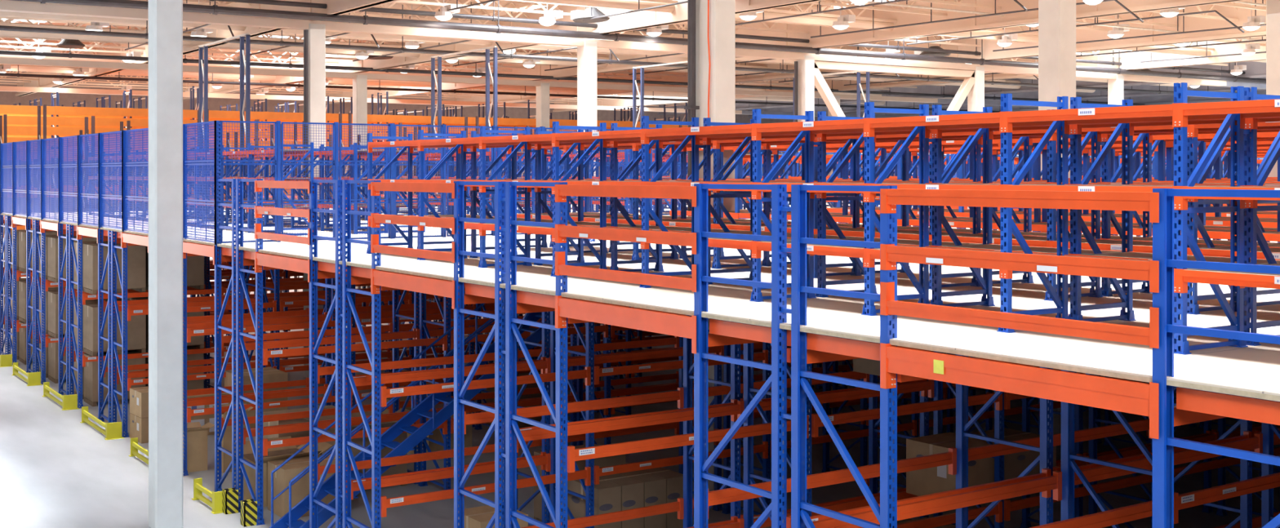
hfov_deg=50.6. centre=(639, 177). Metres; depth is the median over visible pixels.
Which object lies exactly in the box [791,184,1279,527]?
rack
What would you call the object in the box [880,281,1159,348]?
beam
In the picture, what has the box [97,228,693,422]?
rack
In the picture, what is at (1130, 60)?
girder
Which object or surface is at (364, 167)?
shelving rack
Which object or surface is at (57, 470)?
floor
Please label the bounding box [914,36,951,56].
lamp
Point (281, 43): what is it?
ceiling beam
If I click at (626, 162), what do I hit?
wire fence
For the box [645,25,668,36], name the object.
lamp
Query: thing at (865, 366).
carton
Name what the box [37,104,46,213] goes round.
upright
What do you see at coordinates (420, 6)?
joist
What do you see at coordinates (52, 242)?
carton
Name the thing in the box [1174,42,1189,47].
lamp
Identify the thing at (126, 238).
beam
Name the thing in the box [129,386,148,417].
carton
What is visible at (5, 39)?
joist
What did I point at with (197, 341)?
carton
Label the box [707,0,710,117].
power cable
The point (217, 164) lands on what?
fence post
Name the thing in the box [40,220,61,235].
beam
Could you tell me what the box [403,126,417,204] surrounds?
upright
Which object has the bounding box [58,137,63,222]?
fence post
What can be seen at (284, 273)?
rack
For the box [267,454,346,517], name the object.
carton
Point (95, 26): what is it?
lamp
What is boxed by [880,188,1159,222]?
beam
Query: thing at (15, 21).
window
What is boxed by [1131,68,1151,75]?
reflector
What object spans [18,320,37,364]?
carton
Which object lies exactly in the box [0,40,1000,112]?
ceiling beam
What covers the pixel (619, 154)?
shelving rack
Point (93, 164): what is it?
wire fence
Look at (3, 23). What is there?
joist
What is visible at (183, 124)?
fence post
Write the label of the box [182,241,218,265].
beam
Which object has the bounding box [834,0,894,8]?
window
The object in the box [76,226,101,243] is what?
beam
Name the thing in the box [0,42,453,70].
joist
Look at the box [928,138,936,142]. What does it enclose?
tie
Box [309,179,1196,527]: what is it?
rack
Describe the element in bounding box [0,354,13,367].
guard
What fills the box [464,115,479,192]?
upright
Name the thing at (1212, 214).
shelving rack
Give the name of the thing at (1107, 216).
shelving rack
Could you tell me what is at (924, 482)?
carton
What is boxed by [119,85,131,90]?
lamp
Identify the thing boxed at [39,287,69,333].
carton
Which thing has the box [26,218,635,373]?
rack
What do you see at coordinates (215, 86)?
lamp
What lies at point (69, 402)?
guard
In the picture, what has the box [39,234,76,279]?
carton
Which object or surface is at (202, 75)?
lattice tower
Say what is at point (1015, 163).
shelving rack
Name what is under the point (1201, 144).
shelving rack
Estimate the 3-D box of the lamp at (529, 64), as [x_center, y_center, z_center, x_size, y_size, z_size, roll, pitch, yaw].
[-4.753,-5.615,58.835,0.690,1.740,0.540,0,0,-34]
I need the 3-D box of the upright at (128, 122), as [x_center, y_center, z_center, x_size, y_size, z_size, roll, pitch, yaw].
[-18.982,1.864,49.949,0.100,7.850,1.120,0,0,-34]
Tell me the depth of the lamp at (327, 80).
70.60 m
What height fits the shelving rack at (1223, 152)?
1.930 m
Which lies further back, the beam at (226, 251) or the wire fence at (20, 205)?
the wire fence at (20, 205)
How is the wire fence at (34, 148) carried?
attached to the fence post at (27, 141)
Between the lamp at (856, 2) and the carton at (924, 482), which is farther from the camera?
the lamp at (856, 2)
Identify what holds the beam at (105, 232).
attached to the rack at (104, 304)
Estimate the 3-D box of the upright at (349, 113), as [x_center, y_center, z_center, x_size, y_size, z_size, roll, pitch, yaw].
[-11.913,1.601,54.757,0.100,8.350,1.120,0,0,-34]
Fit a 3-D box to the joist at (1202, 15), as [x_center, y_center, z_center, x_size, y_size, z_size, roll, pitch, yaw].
[0.842,-5.714,32.524,81.000,1.000,0.100,0,0,-34]
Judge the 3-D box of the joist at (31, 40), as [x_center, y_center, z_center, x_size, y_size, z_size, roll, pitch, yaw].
[-20.675,-5.800,64.149,81.000,1.000,0.100,0,0,-34]
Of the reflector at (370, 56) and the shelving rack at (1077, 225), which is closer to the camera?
the shelving rack at (1077, 225)
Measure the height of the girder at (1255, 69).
1.100 m
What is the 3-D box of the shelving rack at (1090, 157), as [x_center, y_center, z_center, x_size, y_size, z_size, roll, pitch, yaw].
[15.113,0.175,53.411,0.761,1.930,17.205,0,0,-34]
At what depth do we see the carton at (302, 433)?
26.35 m
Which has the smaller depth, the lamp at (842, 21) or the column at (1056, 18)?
the column at (1056, 18)
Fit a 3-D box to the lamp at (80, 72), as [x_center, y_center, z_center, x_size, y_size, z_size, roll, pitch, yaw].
[-26.691,-5.631,64.592,0.690,1.740,0.540,0,0,-34]
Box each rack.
[0,85,687,296]
[0,214,484,355]
[2,86,676,297]
[2,95,679,292]
[6,215,447,365]
[8,96,630,278]
[10,97,618,297]
[23,100,509,280]
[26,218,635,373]
[29,97,666,291]
[34,219,642,384]
[57,222,626,395]
[68,224,651,408]
[88,142,313,235]
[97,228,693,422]
[111,231,674,437]
[146,142,386,234]
[182,241,847,475]
[182,243,813,427]
[187,146,425,232]
[214,178,1031,506]
[235,178,1147,525]
[253,147,524,220]
[283,148,560,215]
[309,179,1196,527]
[342,179,1239,527]
[360,148,652,215]
[365,82,1279,355]
[374,148,680,216]
[417,87,1279,346]
[453,150,762,219]
[453,181,1279,527]
[469,151,788,221]
[505,182,1279,527]
[506,102,1279,315]
[530,151,861,210]
[548,128,1279,309]
[598,152,879,212]
[618,152,949,208]
[621,153,969,209]
[669,132,1279,242]
[693,183,1279,527]
[739,138,1277,239]
[742,154,1018,207]
[742,157,1101,207]
[746,154,1032,208]
[762,155,1119,204]
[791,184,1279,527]
[826,141,1277,234]
[826,158,1142,202]
[848,145,1277,239]
[943,146,1277,234]
[943,156,1223,173]
[964,150,1277,240]
[1082,151,1277,211]
[1082,152,1266,206]
[1141,153,1277,205]
[1152,188,1279,527]
[1222,155,1277,203]
[1235,155,1277,204]
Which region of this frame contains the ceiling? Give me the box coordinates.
[0,0,871,70]
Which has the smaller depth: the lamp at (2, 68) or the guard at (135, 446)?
the guard at (135, 446)
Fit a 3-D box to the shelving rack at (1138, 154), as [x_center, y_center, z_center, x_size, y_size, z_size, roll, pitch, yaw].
[10.061,0.250,25.584,0.761,1.930,9.875,0,0,-34]
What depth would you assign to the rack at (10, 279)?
42.57 m
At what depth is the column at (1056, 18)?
30.11 m
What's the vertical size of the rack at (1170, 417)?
5.830 m
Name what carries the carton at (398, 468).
on the floor at (57, 470)
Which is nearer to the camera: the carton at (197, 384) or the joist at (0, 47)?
the carton at (197, 384)
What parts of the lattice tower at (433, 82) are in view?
tower leg, tower leg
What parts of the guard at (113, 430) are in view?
plate, plate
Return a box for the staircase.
[269,239,619,527]
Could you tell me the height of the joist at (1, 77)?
1.000 m
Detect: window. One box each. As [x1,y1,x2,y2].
[2,19,45,22]
[258,35,303,39]
[523,5,546,9]
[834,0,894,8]
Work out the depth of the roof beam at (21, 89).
78.78 m
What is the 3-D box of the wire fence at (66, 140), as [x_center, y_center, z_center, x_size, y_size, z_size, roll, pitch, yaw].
[-14.780,0.059,35.150,0.025,2.240,2.210,0,0,-34]
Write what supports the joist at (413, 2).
on the girder
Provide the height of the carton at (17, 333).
1.242 m
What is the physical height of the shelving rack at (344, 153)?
1.930 m
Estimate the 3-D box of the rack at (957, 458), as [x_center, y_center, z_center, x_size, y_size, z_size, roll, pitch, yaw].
[19.676,2.942,24.843,45.525,5.830,1.430,0,0,-34]
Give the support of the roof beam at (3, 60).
on the column at (542, 91)
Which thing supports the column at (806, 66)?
on the floor at (57, 470)
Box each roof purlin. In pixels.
[22,8,133,51]
[70,0,235,53]
[208,0,475,59]
[249,3,533,62]
[395,0,871,69]
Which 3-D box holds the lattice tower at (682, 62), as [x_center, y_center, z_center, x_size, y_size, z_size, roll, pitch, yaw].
[1.063,-1.499,49.365,0.100,5.300,4.620,0,0,-34]
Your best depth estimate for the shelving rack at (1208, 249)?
15.21 m
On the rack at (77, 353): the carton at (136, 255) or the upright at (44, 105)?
the carton at (136, 255)
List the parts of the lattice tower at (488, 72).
tower leg, tower leg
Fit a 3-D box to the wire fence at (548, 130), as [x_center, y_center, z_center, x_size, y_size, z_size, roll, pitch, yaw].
[-1.583,0.076,28.922,1.040,2.240,0.025,0,0,-34]
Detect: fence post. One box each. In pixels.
[0,143,1,213]
[12,142,17,215]
[26,140,31,217]
[40,138,45,219]
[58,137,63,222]
[77,135,80,225]
[98,133,103,228]
[121,130,127,231]
[182,124,185,239]
[214,120,221,244]
[275,120,280,242]
[333,122,338,237]
[389,123,395,239]
[441,124,446,237]
[491,125,496,235]
[539,126,545,213]
[586,129,590,212]
[631,149,632,213]
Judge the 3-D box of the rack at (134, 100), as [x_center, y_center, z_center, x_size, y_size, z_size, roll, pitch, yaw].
[-16.942,0.875,73.383,37.200,9.700,1.168,0,0,-34]
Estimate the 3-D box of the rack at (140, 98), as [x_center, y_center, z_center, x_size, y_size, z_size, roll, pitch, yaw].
[-16.155,0.878,72.225,37.200,9.700,1.168,0,0,-34]
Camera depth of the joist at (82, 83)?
84.31 m
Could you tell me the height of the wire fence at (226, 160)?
2.240 m
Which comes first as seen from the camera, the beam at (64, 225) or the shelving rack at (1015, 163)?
the beam at (64, 225)
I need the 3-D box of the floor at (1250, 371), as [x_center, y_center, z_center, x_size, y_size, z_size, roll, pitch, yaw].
[28.739,1.207,36.889,73.980,0.045,66.800,0,0,-34]
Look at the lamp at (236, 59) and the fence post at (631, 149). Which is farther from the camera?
the lamp at (236, 59)
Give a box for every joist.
[0,0,1036,79]
[0,6,1005,81]
[0,18,917,88]
[0,18,945,86]
[0,37,857,90]
[0,38,469,71]
[0,38,890,89]
[0,39,615,77]
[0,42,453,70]
[0,47,436,69]
[0,71,618,99]
[0,71,658,106]
[0,71,674,105]
[0,71,685,103]
[4,0,1107,73]
[4,71,637,97]
[5,18,558,53]
[133,0,1034,62]
[200,0,687,39]
[380,0,937,46]
[393,0,1227,66]
[502,0,1266,62]
[636,0,1214,50]
[807,0,1265,45]
[908,0,1266,36]
[1146,2,1238,21]
[1211,0,1266,10]
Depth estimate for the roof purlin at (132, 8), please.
63.97 m
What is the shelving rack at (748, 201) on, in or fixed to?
on the floor at (1250, 371)
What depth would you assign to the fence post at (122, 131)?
30.38 m
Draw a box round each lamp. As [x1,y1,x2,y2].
[0,64,10,73]
[31,22,51,58]
[52,72,63,84]
[72,53,88,75]
[85,22,109,31]
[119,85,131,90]
[122,51,141,62]
[190,0,213,36]
[212,80,226,88]
[231,49,245,66]
[238,74,253,82]
[255,88,268,94]
[285,82,298,91]
[325,35,337,44]
[325,78,333,84]
[355,40,373,59]
[399,64,414,73]
[404,4,425,48]
[434,0,459,21]
[445,57,461,62]
[471,62,485,77]
[502,11,515,53]
[523,59,540,67]
[538,4,562,26]
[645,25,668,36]
[738,9,764,20]
[832,0,855,30]
[849,0,869,4]
[885,48,900,58]
[996,27,1017,47]
[1026,23,1038,26]
[1082,0,1103,4]
[1107,15,1129,38]
[1160,7,1185,17]
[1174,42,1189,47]
[1189,84,1199,88]
[1230,62,1246,75]
[1240,43,1260,56]
[1242,0,1266,31]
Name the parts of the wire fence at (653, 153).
panel frame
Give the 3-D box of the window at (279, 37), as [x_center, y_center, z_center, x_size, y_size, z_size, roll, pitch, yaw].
[-17.008,-6.378,63.558,3.000,0.180,6.000,0,0,-34]
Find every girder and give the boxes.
[14,0,399,96]
[182,0,825,100]
[325,0,1245,104]
[441,0,1266,108]
[552,35,1266,111]
[657,61,1266,115]
[747,77,1266,117]
[843,89,1266,116]
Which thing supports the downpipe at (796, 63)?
attached to the column at (806, 66)
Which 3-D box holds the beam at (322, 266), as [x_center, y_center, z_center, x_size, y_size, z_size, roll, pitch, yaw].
[-4.274,1.363,19.844,0.046,0.135,2.285,0,0,-34]
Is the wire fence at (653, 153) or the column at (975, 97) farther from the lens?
the column at (975, 97)
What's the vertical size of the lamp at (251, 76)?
1.740 m
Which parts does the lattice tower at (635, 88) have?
tower leg, tower leg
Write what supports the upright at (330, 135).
on the floor at (57, 470)
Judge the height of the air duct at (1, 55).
0.320 m
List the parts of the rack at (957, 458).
upright frame, upright frame, upright frame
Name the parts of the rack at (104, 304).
upright frame, upright frame, upright frame, upright frame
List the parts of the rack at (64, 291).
upright frame, upright frame, upright frame, upright frame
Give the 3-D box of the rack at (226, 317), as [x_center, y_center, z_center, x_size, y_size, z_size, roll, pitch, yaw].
[8.747,3.495,40.908,45.530,4.638,1.400,0,0,-35]
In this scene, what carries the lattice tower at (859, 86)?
on the floor at (1250, 371)
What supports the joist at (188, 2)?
on the girder
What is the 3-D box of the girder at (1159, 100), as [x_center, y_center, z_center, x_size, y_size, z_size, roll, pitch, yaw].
[46.230,-5.322,72.477,0.400,1.100,106.000,0,0,-34]
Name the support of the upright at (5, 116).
on the floor at (57, 470)
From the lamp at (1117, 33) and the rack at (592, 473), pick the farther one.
the lamp at (1117, 33)
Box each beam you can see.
[0,0,1208,93]
[0,0,1266,88]
[0,35,1155,106]
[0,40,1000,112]
[0,57,1038,107]
[0,85,912,118]
[9,0,1266,83]
[11,216,26,230]
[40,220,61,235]
[62,223,76,231]
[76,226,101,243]
[103,230,120,238]
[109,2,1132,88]
[120,231,148,253]
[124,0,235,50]
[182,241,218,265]
[208,0,1245,74]
[222,247,263,259]
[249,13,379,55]
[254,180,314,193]
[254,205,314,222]
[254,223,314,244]
[254,251,314,282]
[318,261,370,278]
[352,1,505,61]
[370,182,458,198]
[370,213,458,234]
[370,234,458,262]
[370,268,458,309]
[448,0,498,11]
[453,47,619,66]
[465,283,555,308]
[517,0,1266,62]
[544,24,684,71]
[555,184,696,207]
[555,224,696,254]
[555,251,696,292]
[555,295,696,354]
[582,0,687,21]
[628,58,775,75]
[709,318,879,360]
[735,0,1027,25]
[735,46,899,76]
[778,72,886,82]
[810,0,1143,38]
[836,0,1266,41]
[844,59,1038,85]
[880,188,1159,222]
[880,244,1159,293]
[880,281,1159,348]
[880,342,1159,439]
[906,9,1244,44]
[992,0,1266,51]
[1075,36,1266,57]
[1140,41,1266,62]
[1176,386,1279,425]
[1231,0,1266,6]
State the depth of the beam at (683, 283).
13.51 m
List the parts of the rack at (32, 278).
upright frame, upright frame, upright frame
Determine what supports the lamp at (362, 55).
hanging from the ceiling
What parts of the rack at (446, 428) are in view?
upright frame, upright frame, upright frame, upright frame, upright frame, upright frame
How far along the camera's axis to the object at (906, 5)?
41.68 m
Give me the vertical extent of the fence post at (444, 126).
2.270 m
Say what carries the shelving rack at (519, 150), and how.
on the floor at (1250, 371)
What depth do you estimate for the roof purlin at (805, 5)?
51.68 m
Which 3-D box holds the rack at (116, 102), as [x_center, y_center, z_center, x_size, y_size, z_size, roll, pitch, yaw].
[-18.967,0.867,76.359,37.200,9.700,1.168,0,0,-34]
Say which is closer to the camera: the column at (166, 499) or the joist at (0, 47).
the column at (166, 499)
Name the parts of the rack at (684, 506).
upright frame, upright frame, upright frame, upright frame, upright frame, upright frame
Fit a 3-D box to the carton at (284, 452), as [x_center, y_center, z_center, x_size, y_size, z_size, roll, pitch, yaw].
[-6.614,5.382,24.670,1.765,0.952,1.615,0,0,-34]
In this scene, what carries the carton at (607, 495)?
on the floor at (57, 470)
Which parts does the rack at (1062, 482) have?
upright frame, upright frame, upright frame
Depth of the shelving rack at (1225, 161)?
31.59 m
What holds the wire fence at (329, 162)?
attached to the fence post at (336, 124)
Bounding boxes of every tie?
[813,142,820,145]
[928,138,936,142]
[1068,134,1075,138]
[1244,129,1249,133]
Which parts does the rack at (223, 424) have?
upright frame, upright frame, upright frame, upright frame, upright frame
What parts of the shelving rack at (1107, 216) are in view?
upright frame, upright frame, upright frame, upright frame, upright frame, upright frame, upright frame, upright frame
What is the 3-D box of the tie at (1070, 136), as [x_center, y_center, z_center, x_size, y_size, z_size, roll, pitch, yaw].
[3.615,-0.341,11.415,0.120,0.030,0.030,0,0,-34]
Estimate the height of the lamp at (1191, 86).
1.740 m
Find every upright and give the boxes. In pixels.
[0,114,7,334]
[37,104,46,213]
[79,129,88,212]
[84,115,94,212]
[120,120,130,151]
[197,109,208,297]
[226,132,237,295]
[248,120,258,333]
[270,124,282,293]
[293,120,303,292]
[329,134,331,194]
[338,112,351,173]
[357,134,369,288]
[398,123,402,324]
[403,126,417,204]
[417,124,431,170]
[453,137,467,319]
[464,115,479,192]
[514,125,529,175]
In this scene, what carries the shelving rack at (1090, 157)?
on the floor at (1250, 371)
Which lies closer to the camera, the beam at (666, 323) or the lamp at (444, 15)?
the beam at (666, 323)
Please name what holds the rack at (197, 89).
on the floor at (57, 470)
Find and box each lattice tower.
[198,33,250,214]
[198,46,208,215]
[431,46,497,212]
[431,56,441,211]
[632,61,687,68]
[632,67,644,164]
[793,71,869,171]
[793,78,794,122]
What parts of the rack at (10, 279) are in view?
upright frame, upright frame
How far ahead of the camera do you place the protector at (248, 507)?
22.77 m
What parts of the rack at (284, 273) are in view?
upright frame, upright frame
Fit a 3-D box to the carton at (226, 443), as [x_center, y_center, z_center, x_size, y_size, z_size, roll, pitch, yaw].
[-8.212,5.234,27.150,0.765,1.235,0.865,0,0,-34]
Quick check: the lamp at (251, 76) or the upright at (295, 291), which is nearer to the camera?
the upright at (295, 291)
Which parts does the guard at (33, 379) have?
plate, plate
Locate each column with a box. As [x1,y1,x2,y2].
[148,0,183,527]
[303,23,325,377]
[352,75,367,288]
[536,83,549,131]
[577,41,597,353]
[695,0,735,491]
[795,55,814,176]
[827,95,839,175]
[967,66,984,111]
[1038,0,1075,434]
[1107,75,1124,105]
[1266,0,1279,177]
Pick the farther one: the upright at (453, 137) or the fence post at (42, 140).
the upright at (453, 137)
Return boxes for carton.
[11,229,39,270]
[11,277,29,319]
[11,318,18,359]
[18,231,66,272]
[18,280,66,323]
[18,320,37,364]
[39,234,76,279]
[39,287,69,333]
[39,332,48,377]
[47,236,97,282]
[47,290,80,337]
[48,334,71,383]
[73,240,110,290]
[73,297,129,351]
[73,347,83,399]
[83,243,146,294]
[83,303,146,356]
[83,350,145,406]
[129,297,183,300]
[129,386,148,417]
[129,413,148,443]
[145,245,204,290]
[145,346,204,390]
[146,311,204,350]
[182,392,231,435]
[182,422,214,472]
[207,404,253,472]
[221,435,332,506]
[224,367,287,428]
[262,404,335,454]
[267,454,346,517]
[304,408,409,489]
[375,394,427,413]
[407,414,471,459]
[464,503,528,527]
[485,371,561,428]
[533,444,625,522]
[567,478,621,527]
[599,473,644,527]
[617,470,666,527]
[640,466,683,527]
[853,351,933,376]
[879,518,912,524]
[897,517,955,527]
[906,431,994,496]
[970,427,1056,479]
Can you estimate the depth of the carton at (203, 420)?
30.63 m
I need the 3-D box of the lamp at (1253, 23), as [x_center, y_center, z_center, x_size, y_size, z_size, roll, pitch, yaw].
[19.689,-5.574,43.533,0.690,1.740,0.540,0,0,-34]
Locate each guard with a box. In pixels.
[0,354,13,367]
[11,362,42,386]
[42,382,79,410]
[80,406,124,439]
[128,437,183,476]
[191,477,223,514]
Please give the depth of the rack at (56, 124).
58.24 m
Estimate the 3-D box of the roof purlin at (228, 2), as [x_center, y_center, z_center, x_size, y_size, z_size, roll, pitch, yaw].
[-8.686,-6.334,39.949,0.100,0.200,98.000,0,0,-34]
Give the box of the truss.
[814,61,974,176]
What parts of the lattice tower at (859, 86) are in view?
tower leg, tower leg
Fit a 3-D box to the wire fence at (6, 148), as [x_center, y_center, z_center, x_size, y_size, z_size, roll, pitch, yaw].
[-19.907,0.039,42.686,0.025,2.240,2.180,0,0,-34]
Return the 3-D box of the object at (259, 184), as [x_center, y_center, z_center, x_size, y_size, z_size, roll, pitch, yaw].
[-5.738,0.156,21.820,0.107,0.190,2.551,0,0,-34]
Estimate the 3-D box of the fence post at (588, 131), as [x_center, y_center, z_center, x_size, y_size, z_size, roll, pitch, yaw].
[-1.129,0.070,29.264,0.055,2.270,0.100,0,0,-34]
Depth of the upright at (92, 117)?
46.53 m
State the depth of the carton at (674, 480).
21.73 m
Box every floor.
[0,199,1279,401]
[0,267,1279,527]
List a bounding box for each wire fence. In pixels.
[1,142,13,214]
[14,141,26,216]
[28,139,40,218]
[43,137,61,221]
[61,135,77,223]
[80,133,101,226]
[101,130,124,229]
[124,128,148,233]
[184,120,217,242]
[221,120,276,243]
[281,121,334,239]
[338,123,390,239]
[395,124,442,238]
[446,125,493,236]
[496,126,535,235]
[545,128,586,212]
[590,128,631,213]
[638,148,671,215]
[677,155,687,216]
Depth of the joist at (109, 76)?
75.66 m
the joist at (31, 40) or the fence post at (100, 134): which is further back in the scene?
the joist at (31, 40)
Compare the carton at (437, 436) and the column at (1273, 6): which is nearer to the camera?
the carton at (437, 436)
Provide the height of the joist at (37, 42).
1.000 m
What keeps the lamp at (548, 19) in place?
hanging from the ceiling
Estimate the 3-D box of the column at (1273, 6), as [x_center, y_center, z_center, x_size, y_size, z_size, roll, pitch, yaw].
[16.873,-0.272,35.464,0.660,12.200,0.660,0,0,-34]
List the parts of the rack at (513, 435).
upright frame, upright frame, upright frame, upright frame, upright frame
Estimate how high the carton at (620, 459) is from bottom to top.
1.222 m
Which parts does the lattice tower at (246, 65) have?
tower leg, tower leg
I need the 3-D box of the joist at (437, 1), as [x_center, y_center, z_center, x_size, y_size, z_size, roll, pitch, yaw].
[-6.752,-5.744,43.686,81.000,1.000,0.100,0,0,-34]
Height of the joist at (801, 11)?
1.000 m
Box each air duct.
[0,11,1189,87]
[0,54,953,99]
[0,64,885,105]
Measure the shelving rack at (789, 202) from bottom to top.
1.930 m
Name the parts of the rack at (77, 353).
upright frame, upright frame, upright frame, upright frame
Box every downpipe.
[303,30,308,217]
[684,0,699,216]
[794,61,798,154]
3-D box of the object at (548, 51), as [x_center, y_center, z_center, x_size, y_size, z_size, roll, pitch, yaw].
[-4.521,-5.313,54.629,0.056,2.222,13.417,0,0,-34]
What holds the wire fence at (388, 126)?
on the floor at (1250, 371)
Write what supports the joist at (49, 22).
on the girder at (337, 7)
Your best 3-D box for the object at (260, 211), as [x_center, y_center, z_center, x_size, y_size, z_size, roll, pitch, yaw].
[-5.738,0.591,21.821,0.107,0.200,2.551,0,0,-34]
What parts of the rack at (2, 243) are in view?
upright frame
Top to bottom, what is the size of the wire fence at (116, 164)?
2.240 m
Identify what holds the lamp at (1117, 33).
hanging from the ceiling
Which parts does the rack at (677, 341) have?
upright frame, upright frame, upright frame, upright frame, upright frame, upright frame, upright frame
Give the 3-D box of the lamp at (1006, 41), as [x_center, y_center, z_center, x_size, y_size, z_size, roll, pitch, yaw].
[13.257,-5.589,49.075,0.690,1.740,0.540,0,0,-34]
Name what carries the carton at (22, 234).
on the rack at (10, 279)
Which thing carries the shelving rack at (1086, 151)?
on the floor at (1250, 371)
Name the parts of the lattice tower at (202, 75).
tower leg, tower leg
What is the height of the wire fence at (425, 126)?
2.240 m
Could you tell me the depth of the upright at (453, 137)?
55.37 m
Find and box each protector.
[222,487,238,514]
[240,498,257,526]
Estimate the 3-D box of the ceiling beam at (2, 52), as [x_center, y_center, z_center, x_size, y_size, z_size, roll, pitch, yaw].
[-5.831,-5.551,63.665,105.000,1.795,0.200,0,0,-34]
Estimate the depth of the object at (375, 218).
17.67 m
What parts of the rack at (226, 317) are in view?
upright frame, upright frame, upright frame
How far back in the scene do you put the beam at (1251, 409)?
8.25 m
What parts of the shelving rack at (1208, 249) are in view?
upright frame, upright frame, upright frame, upright frame, upright frame, upright frame, upright frame, upright frame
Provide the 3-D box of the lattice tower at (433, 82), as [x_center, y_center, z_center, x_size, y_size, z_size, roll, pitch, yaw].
[-6.966,-1.471,46.322,0.100,5.260,0.620,0,0,-34]
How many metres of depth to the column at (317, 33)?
39.22 m
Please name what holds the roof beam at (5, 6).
on the column at (806, 66)
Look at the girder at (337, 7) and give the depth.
46.40 m
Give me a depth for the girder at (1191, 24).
50.63 m
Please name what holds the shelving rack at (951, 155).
on the floor at (1250, 371)
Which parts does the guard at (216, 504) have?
plate, plate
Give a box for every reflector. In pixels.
[56,22,84,48]
[367,40,393,59]
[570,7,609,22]
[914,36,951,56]
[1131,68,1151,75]
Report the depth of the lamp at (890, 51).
53.97 m
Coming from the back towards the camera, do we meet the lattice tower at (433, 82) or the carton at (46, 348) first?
the lattice tower at (433, 82)
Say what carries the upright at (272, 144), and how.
on the floor at (57, 470)
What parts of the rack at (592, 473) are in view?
upright frame, upright frame, upright frame, upright frame, upright frame, upright frame, upright frame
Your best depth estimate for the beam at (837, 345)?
11.38 m
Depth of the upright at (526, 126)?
56.54 m
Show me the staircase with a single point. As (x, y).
(290, 520)
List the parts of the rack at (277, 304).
upright frame, upright frame, upright frame, upright frame, upright frame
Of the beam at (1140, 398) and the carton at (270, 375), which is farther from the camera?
the carton at (270, 375)
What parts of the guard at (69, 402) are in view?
plate, plate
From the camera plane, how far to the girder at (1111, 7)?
46.24 m
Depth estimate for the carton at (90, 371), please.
34.77 m
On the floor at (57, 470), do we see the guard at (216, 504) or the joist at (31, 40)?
the guard at (216, 504)
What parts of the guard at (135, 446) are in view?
plate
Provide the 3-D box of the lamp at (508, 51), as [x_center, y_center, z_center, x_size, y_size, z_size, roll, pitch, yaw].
[-4.966,-5.597,52.038,0.690,1.740,0.540,0,0,-34]
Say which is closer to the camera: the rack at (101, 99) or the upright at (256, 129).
the upright at (256, 129)
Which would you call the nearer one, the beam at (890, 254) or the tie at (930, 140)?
the beam at (890, 254)
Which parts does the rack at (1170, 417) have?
upright frame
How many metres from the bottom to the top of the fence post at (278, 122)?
2.270 m
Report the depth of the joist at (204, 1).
50.47 m
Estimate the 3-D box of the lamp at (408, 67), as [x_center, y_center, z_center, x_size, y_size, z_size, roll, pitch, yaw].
[-10.747,-5.624,62.135,0.690,1.740,0.540,0,0,-34]
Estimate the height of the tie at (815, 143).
0.030 m
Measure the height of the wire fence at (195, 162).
2.240 m
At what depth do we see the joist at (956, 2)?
42.20 m
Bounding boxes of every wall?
[0,71,827,261]
[886,101,1263,175]
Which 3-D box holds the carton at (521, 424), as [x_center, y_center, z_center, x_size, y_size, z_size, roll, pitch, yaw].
[-2.731,5.237,31.938,1.404,1.202,1.200,0,0,-34]
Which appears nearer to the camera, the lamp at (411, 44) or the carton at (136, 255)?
the carton at (136, 255)
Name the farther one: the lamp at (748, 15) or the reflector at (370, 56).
the reflector at (370, 56)
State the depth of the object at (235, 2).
52.16 m
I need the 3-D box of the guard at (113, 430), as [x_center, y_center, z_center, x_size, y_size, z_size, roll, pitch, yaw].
[-12.431,5.655,31.272,0.390,0.370,2.610,0,0,-34]
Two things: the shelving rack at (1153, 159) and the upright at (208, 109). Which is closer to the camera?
the shelving rack at (1153, 159)
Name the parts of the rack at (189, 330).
upright frame, upright frame, upright frame, upright frame, upright frame, upright frame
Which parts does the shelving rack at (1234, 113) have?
upright frame, upright frame, upright frame, upright frame, upright frame, upright frame, upright frame, upright frame, upright frame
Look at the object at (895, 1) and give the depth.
39.78 m
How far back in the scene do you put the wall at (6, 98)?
90.81 m
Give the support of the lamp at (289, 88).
hanging from the ceiling
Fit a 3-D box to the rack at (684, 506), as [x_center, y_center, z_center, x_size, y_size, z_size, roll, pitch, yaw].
[16.860,2.931,28.981,45.525,5.830,1.380,0,0,-34]
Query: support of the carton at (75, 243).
on the rack at (64, 291)
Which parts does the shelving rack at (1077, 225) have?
upright frame, upright frame, upright frame, upright frame, upright frame, upright frame, upright frame, upright frame, upright frame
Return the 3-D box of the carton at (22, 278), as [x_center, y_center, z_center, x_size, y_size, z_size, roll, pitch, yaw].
[-19.551,3.905,43.858,1.304,1.242,1.120,0,0,-34]
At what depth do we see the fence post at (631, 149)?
29.86 m

